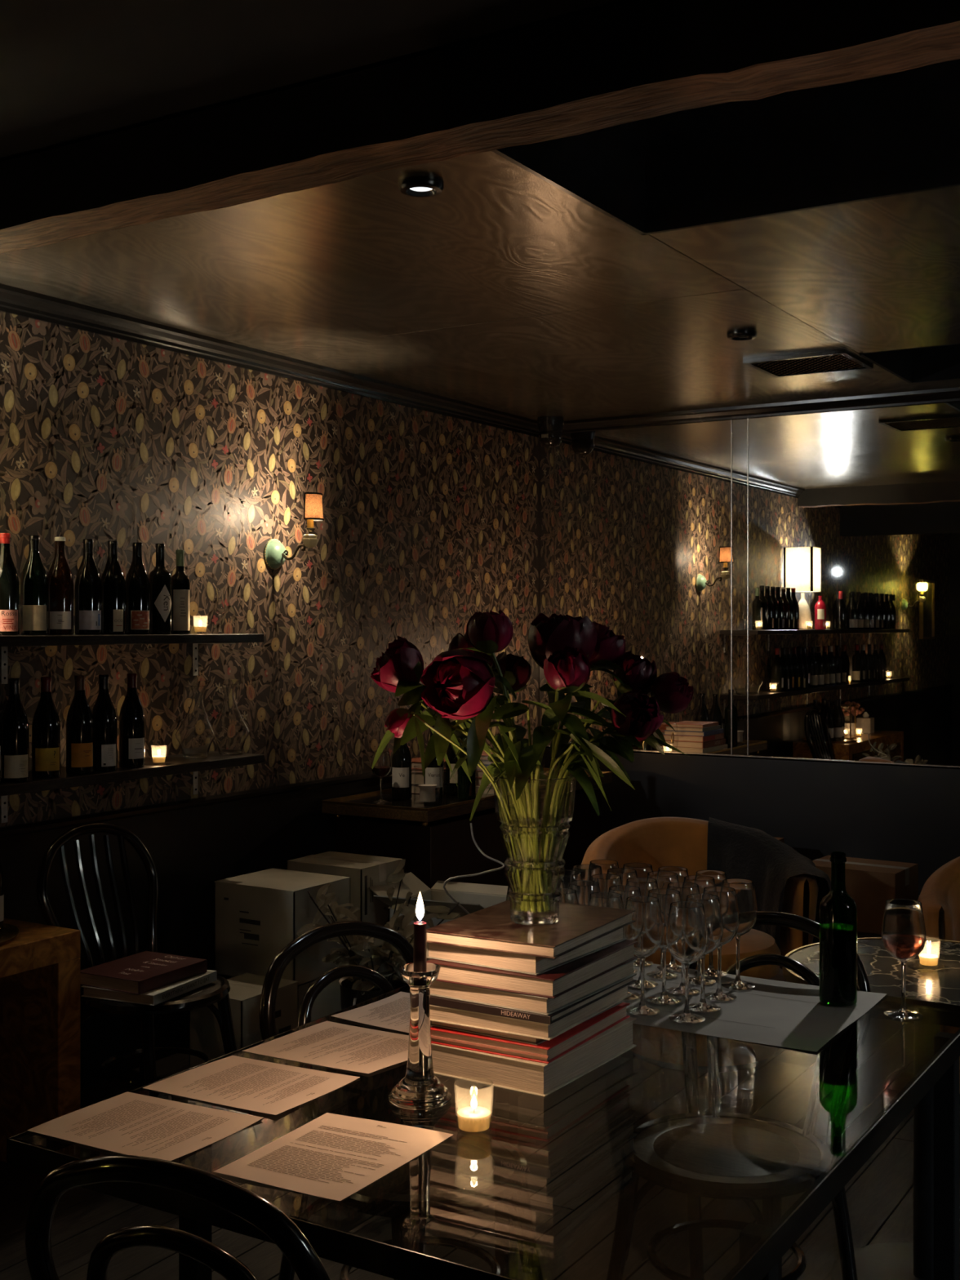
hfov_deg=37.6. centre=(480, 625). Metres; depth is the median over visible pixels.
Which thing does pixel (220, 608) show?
bowl
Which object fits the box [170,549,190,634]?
wine bottle
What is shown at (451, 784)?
wine bottle
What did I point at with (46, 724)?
wine bottle
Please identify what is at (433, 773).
wine bottle
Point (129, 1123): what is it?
menu sheet
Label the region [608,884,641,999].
wine glass
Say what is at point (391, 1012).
menu sheet
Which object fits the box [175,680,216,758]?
decanter
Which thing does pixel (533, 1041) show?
book
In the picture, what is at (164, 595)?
print
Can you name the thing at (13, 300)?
trim
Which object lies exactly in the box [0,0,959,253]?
beam
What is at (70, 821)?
trim
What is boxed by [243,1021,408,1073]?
menu sheet
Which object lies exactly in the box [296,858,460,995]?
dried branches
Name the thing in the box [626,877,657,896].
bowl
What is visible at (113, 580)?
wine bottle
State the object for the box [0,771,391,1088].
wainscoting
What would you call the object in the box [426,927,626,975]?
book
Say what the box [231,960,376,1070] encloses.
cardboard box
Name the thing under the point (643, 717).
peony
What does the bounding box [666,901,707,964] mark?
bowl
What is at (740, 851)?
jacket
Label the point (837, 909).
wine bottle
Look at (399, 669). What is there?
peony
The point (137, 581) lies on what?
wine bottle
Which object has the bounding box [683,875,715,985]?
wine glass
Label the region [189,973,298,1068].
cardboard box
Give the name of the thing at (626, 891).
bowl
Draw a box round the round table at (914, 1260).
[782,937,959,1279]
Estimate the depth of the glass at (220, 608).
4.94 m
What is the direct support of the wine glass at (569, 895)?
on the mat
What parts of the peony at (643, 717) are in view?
stem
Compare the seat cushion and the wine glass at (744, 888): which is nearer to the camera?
the wine glass at (744, 888)
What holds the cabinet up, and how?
on the floor
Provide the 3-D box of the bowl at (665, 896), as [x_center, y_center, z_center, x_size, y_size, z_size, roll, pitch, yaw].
[0.367,0.585,2.810,0.079,0.112,0.079,0,0,31]
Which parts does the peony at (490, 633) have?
stem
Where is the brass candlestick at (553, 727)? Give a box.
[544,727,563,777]
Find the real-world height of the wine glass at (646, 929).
0.217 m
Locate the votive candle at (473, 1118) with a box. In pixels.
[453,1080,493,1133]
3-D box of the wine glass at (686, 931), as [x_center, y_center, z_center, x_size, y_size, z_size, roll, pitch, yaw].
[0.393,0.638,2.680,0.079,0.217,0.079,0,0,31]
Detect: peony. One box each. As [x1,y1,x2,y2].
[370,635,528,837]
[371,707,530,907]
[419,632,528,911]
[419,648,532,909]
[457,609,528,910]
[490,648,546,912]
[506,645,626,911]
[527,613,599,911]
[534,671,693,907]
[539,621,644,910]
[542,650,657,887]
[542,689,666,879]
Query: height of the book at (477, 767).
0.024 m
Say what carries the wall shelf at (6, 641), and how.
attached to the wall
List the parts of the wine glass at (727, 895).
stem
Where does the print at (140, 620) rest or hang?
attached to the wine bottle at (137, 581)
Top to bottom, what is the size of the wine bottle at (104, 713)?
0.301 m
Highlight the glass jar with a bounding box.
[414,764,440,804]
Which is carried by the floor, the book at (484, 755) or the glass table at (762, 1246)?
the glass table at (762, 1246)
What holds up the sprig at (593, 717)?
in the glass vase
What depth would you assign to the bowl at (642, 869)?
3.10 m
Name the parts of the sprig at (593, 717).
stem, stem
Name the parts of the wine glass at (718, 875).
stem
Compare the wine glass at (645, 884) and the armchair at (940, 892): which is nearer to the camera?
the wine glass at (645, 884)
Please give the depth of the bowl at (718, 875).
3.01 m
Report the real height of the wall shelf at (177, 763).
0.150 m
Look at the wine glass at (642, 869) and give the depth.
3.10 m
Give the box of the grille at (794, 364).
[751,354,862,375]
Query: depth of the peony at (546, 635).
2.42 m
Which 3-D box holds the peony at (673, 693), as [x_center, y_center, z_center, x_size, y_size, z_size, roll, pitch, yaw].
[0.243,0.285,2.430,0.265,0.411,0.155,0,0,-19]
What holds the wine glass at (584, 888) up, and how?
on the mat
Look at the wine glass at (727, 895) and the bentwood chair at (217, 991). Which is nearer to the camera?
the wine glass at (727, 895)
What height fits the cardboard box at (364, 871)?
0.330 m
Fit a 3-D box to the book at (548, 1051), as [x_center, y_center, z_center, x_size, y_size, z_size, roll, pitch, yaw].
[0.091,0.688,2.446,0.228,0.024,0.315,0,0,30]
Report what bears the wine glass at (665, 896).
on the mat
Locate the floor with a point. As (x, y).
(570, 1139)
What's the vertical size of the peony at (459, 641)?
0.486 m
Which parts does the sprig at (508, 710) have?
stem, stem, stem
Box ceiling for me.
[0,0,959,421]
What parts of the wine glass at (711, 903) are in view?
stem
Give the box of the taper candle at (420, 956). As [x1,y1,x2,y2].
[413,891,426,972]
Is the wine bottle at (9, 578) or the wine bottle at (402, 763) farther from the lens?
the wine bottle at (402, 763)
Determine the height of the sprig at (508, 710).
0.408 m
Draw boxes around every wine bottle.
[0,533,19,635]
[0,677,29,782]
[0,720,1,783]
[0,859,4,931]
[19,534,48,635]
[31,676,60,778]
[47,537,73,635]
[66,675,93,774]
[74,538,102,635]
[91,674,117,771]
[100,540,125,635]
[119,673,145,768]
[125,542,150,634]
[148,542,171,634]
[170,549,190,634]
[391,742,412,799]
[423,724,444,799]
[445,730,459,795]
[457,737,475,799]
[819,851,857,1006]
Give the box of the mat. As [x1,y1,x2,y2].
[620,963,887,1051]
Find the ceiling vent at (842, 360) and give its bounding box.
[742,349,873,377]
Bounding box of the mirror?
[539,401,959,768]
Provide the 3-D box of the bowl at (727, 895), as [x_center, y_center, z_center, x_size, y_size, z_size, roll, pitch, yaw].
[0.482,0.585,2.837,0.079,0.112,0.079,0,0,31]
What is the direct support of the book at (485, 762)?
on the book at (477, 767)
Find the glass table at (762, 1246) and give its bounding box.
[6,968,959,1279]
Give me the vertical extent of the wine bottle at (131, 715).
0.301 m
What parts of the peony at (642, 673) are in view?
stem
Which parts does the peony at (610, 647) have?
stem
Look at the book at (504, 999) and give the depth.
2.33 m
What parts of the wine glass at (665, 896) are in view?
stem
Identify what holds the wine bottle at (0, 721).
on the wall shelf at (177, 763)
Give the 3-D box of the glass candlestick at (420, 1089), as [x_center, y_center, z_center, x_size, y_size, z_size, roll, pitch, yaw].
[-0.095,0.645,2.231,0.100,0.210,0.100,0,0,31]
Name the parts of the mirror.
mirror panel, mirror panel, mirror panel, mirror panel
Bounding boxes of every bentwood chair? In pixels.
[25,1154,329,1279]
[35,822,258,1143]
[259,920,543,1279]
[606,911,871,1279]
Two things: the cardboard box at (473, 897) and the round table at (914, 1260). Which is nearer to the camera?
the round table at (914, 1260)
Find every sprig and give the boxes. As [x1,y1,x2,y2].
[466,675,593,908]
[542,697,689,887]
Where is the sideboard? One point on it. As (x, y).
(435, 841)
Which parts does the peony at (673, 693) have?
stem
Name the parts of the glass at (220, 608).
stem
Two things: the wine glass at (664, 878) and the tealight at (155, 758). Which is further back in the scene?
the tealight at (155, 758)
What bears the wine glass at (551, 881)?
on the mat
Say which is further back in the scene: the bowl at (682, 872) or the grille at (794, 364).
the grille at (794, 364)
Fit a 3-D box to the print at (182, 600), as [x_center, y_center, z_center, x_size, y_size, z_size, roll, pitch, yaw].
[-1.000,-0.063,4.745,0.023,0.062,0.002,0,0,-26]
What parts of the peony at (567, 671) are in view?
stem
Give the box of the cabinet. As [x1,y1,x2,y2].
[0,918,80,1163]
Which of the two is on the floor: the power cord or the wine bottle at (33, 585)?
the power cord
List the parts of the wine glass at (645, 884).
stem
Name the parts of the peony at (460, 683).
stem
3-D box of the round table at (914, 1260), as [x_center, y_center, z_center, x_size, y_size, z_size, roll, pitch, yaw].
[1.013,1.138,3.195,0.642,0.724,0.642,0,0,31]
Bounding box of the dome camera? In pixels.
[537,415,564,448]
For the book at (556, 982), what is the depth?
2.32 m
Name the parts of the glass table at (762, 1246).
leg, leg, leg, leg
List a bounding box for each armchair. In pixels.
[581,817,818,1072]
[917,856,959,1093]
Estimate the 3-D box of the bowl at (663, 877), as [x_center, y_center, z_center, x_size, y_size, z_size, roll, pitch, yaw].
[0.390,0.585,3.014,0.079,0.112,0.079,0,0,31]
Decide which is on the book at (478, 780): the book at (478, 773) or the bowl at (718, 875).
the book at (478, 773)
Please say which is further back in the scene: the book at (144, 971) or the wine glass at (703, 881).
the book at (144, 971)
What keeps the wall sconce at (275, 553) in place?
attached to the wall
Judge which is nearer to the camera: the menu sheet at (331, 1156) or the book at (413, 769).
the menu sheet at (331, 1156)
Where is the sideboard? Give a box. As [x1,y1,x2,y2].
[321,767,612,888]
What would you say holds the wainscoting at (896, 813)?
attached to the wall
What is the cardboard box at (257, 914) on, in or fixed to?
on the cardboard box at (328, 1002)
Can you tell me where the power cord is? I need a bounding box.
[443,822,505,914]
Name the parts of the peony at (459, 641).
stem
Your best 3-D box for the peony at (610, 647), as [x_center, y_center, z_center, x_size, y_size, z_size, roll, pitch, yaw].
[0.189,0.239,2.493,0.182,0.501,0.113,0,0,-7]
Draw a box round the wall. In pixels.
[0,311,539,826]
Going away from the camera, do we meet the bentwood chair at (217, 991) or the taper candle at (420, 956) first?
the taper candle at (420, 956)
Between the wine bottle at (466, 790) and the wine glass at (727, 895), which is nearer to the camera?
the wine glass at (727, 895)
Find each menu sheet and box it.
[26,1091,262,1160]
[142,1055,359,1115]
[213,1112,453,1200]
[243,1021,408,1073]
[331,991,431,1032]
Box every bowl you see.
[213,588,226,616]
[371,751,391,777]
[606,867,637,884]
[608,884,641,909]
[622,862,653,877]
[622,895,662,957]
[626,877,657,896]
[647,871,678,888]
[647,888,681,948]
[657,866,688,882]
[666,881,699,901]
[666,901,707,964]
[683,875,715,893]
[685,893,723,954]
[695,869,726,886]
[702,885,739,945]
[721,878,757,935]
[881,898,926,960]
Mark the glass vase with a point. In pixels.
(520, 917)
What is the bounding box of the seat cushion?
[634,928,781,978]
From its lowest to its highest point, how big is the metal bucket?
0.443 m
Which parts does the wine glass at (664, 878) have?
stem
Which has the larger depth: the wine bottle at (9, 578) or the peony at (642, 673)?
the wine bottle at (9, 578)
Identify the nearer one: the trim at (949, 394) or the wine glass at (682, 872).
the wine glass at (682, 872)
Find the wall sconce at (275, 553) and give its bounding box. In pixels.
[263,492,324,569]
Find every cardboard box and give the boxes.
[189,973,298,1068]
[213,867,350,986]
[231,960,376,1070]
[286,851,402,958]
[368,871,507,960]
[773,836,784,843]
[812,855,918,934]
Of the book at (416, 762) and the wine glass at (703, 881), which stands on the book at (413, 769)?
the book at (416, 762)
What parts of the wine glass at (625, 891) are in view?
stem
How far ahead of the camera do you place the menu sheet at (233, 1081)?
2.31 m
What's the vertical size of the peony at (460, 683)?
0.453 m
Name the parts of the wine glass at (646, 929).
stem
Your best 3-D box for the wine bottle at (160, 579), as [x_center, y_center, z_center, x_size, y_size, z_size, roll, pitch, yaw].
[-1.065,-0.123,4.694,0.075,0.303,0.076,0,0,-37]
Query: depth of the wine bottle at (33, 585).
4.21 m
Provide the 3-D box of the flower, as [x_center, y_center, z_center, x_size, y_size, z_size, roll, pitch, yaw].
[-0.022,0.296,2.409,0.254,0.387,0.117,0,0,-32]
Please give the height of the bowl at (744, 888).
0.112 m
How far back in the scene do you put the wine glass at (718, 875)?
3.02 m
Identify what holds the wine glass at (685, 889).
on the mat
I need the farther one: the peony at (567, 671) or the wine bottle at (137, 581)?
the wine bottle at (137, 581)
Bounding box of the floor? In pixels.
[0,1017,959,1279]
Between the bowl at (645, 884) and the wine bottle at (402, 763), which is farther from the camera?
the wine bottle at (402, 763)
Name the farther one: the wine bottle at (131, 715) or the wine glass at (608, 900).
the wine bottle at (131, 715)
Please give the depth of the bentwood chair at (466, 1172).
2.77 m
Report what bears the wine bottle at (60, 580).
on the wall shelf at (6, 641)
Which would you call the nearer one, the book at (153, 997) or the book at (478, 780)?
the book at (153, 997)
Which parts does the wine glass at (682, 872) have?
stem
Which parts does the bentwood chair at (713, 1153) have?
leg, seat, leg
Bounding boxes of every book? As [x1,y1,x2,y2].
[80,951,207,994]
[80,969,217,1005]
[411,757,445,768]
[412,768,445,772]
[412,772,445,784]
[412,783,445,794]
[426,898,635,958]
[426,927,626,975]
[426,939,637,998]
[429,974,636,1024]
[429,985,631,1039]
[430,958,636,1015]
[430,1001,622,1044]
[430,1002,630,1063]
[431,1017,636,1097]
[475,764,488,770]
[475,769,484,777]
[475,775,534,786]
[475,782,539,794]
[478,759,493,764]
[480,750,492,759]
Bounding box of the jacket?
[706,817,831,950]
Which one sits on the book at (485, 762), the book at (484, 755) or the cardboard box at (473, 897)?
the book at (484, 755)
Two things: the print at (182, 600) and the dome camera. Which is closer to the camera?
the print at (182, 600)
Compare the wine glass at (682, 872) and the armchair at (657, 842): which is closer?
the wine glass at (682, 872)
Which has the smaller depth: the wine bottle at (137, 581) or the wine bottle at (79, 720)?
the wine bottle at (79, 720)
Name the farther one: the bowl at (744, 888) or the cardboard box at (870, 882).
the cardboard box at (870, 882)
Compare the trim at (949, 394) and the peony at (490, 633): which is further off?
the trim at (949, 394)
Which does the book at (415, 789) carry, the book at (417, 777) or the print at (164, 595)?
the book at (417, 777)
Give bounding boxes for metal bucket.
[338,976,408,1124]
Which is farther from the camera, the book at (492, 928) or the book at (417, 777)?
the book at (417, 777)
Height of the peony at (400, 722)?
0.351 m
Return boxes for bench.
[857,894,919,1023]
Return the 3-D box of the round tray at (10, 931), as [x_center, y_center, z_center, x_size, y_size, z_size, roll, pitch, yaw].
[-1.444,0.835,3.776,0.406,0.010,0.406,0,0,31]
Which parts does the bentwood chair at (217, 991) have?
leg, seat, leg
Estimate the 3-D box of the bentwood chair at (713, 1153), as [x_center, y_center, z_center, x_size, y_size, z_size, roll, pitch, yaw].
[0.516,1.063,2.876,0.441,0.880,0.503,0,0,35]
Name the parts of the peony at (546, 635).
stem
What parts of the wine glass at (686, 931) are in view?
stem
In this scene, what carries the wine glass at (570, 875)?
on the mat
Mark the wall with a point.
(431, 522)
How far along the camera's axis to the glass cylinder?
3.20 m
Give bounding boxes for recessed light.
[398,176,444,197]
[726,329,757,340]
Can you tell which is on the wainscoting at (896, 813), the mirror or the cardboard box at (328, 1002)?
the mirror
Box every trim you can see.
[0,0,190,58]
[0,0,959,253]
[0,283,539,437]
[0,768,391,838]
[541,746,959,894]
[562,386,959,433]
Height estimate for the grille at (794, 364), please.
0.007 m
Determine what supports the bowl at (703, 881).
on the wine glass at (703, 881)
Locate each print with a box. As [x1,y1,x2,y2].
[1,610,17,630]
[96,613,99,626]
[131,611,148,628]
[164,595,169,610]
[179,597,186,616]
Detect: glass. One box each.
[211,588,227,634]
[371,751,391,802]
[505,883,536,901]
[534,876,564,888]
[551,870,582,888]
[551,888,578,904]
[568,880,600,905]
[572,864,602,880]
[587,892,623,909]
[589,859,618,874]
[591,873,622,892]
[606,867,637,973]
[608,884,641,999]
[622,862,653,966]
[622,895,662,1015]
[626,877,657,988]
[646,871,678,978]
[646,888,681,1004]
[657,866,688,972]
[666,881,699,995]
[666,901,707,1023]
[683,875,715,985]
[685,893,723,1012]
[694,869,727,977]
[702,885,739,1001]
[721,878,757,990]
[881,898,926,1019]
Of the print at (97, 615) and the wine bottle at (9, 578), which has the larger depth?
the print at (97, 615)
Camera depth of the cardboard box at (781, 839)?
6.25 m
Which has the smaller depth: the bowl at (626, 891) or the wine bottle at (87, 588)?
the bowl at (626, 891)
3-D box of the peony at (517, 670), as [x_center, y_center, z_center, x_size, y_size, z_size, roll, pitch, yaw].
[0.030,0.265,2.506,0.160,0.451,0.168,0,0,10]
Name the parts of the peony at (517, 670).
stem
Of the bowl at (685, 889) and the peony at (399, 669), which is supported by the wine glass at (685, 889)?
the bowl at (685, 889)
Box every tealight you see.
[151,747,166,764]
[192,615,208,631]
[918,940,940,965]
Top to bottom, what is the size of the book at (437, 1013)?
0.027 m
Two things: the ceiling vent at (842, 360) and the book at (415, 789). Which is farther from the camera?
the book at (415, 789)
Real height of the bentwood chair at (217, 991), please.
0.918 m
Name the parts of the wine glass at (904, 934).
stem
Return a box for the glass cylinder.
[942,910,944,968]
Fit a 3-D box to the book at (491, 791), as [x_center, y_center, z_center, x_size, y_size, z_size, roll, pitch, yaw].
[0.061,0.688,6.079,0.270,0.030,0.340,0,0,29]
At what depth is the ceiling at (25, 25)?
1.71 m
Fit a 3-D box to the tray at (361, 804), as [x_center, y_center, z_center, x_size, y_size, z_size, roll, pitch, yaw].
[0.000,0.725,6.157,0.505,0.041,1.590,0,0,31]
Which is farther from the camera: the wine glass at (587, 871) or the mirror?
the mirror
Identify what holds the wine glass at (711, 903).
on the mat
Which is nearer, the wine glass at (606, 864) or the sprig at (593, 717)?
the sprig at (593, 717)
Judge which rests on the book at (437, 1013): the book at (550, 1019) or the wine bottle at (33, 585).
the book at (550, 1019)
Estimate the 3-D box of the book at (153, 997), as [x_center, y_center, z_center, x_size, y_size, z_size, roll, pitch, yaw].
[-0.936,1.015,4.004,0.245,0.028,0.300,0,0,23]
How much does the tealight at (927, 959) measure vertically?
0.063 m
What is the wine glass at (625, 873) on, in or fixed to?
on the mat
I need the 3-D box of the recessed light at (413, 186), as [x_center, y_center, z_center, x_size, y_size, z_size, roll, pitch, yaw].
[-0.137,-1.020,3.282,0.106,0.020,0.106,0,0,31]
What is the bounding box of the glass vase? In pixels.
[492,770,576,925]
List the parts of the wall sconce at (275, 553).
plate, scroll arm, trim, lamp shade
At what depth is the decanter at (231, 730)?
4.96 m
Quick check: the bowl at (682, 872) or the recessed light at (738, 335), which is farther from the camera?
the recessed light at (738, 335)
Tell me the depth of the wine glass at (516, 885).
2.89 m
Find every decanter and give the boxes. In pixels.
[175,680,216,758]
[213,679,249,754]
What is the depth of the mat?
2.73 m
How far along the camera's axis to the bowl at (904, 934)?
2.69 m
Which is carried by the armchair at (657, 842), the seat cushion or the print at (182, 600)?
the seat cushion
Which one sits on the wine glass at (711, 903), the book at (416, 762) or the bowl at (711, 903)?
the bowl at (711, 903)
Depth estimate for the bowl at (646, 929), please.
2.70 m
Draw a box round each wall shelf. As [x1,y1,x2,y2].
[0,633,264,684]
[0,751,264,822]
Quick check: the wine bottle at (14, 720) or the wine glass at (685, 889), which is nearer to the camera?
the wine glass at (685, 889)
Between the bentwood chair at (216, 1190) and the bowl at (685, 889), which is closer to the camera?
the bentwood chair at (216, 1190)
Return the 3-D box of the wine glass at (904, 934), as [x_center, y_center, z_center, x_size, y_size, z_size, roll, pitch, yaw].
[0.816,0.640,2.716,0.083,0.217,0.083,0,0,31]
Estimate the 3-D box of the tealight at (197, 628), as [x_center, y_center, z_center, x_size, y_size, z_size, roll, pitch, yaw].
[-0.954,-0.003,4.810,0.050,0.063,0.050,0,0,31]
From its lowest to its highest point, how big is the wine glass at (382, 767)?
0.200 m
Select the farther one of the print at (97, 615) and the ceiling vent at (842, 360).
the ceiling vent at (842, 360)
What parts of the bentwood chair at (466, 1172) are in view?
leg, seat, leg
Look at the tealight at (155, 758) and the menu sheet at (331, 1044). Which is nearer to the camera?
the menu sheet at (331, 1044)
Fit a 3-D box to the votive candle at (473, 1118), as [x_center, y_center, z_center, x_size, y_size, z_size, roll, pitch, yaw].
[-0.009,0.713,2.086,0.059,0.074,0.059,0,0,31]
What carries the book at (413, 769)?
on the book at (417, 777)
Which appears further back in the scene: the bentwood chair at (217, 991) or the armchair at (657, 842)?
the armchair at (657, 842)
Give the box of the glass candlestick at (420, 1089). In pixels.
[388,962,451,1110]
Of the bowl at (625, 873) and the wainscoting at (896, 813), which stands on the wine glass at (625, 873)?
the bowl at (625, 873)
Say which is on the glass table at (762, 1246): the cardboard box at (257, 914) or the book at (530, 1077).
the book at (530, 1077)
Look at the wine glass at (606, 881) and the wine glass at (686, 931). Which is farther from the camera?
the wine glass at (606, 881)
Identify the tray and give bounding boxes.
[0,922,20,944]
[322,773,612,822]

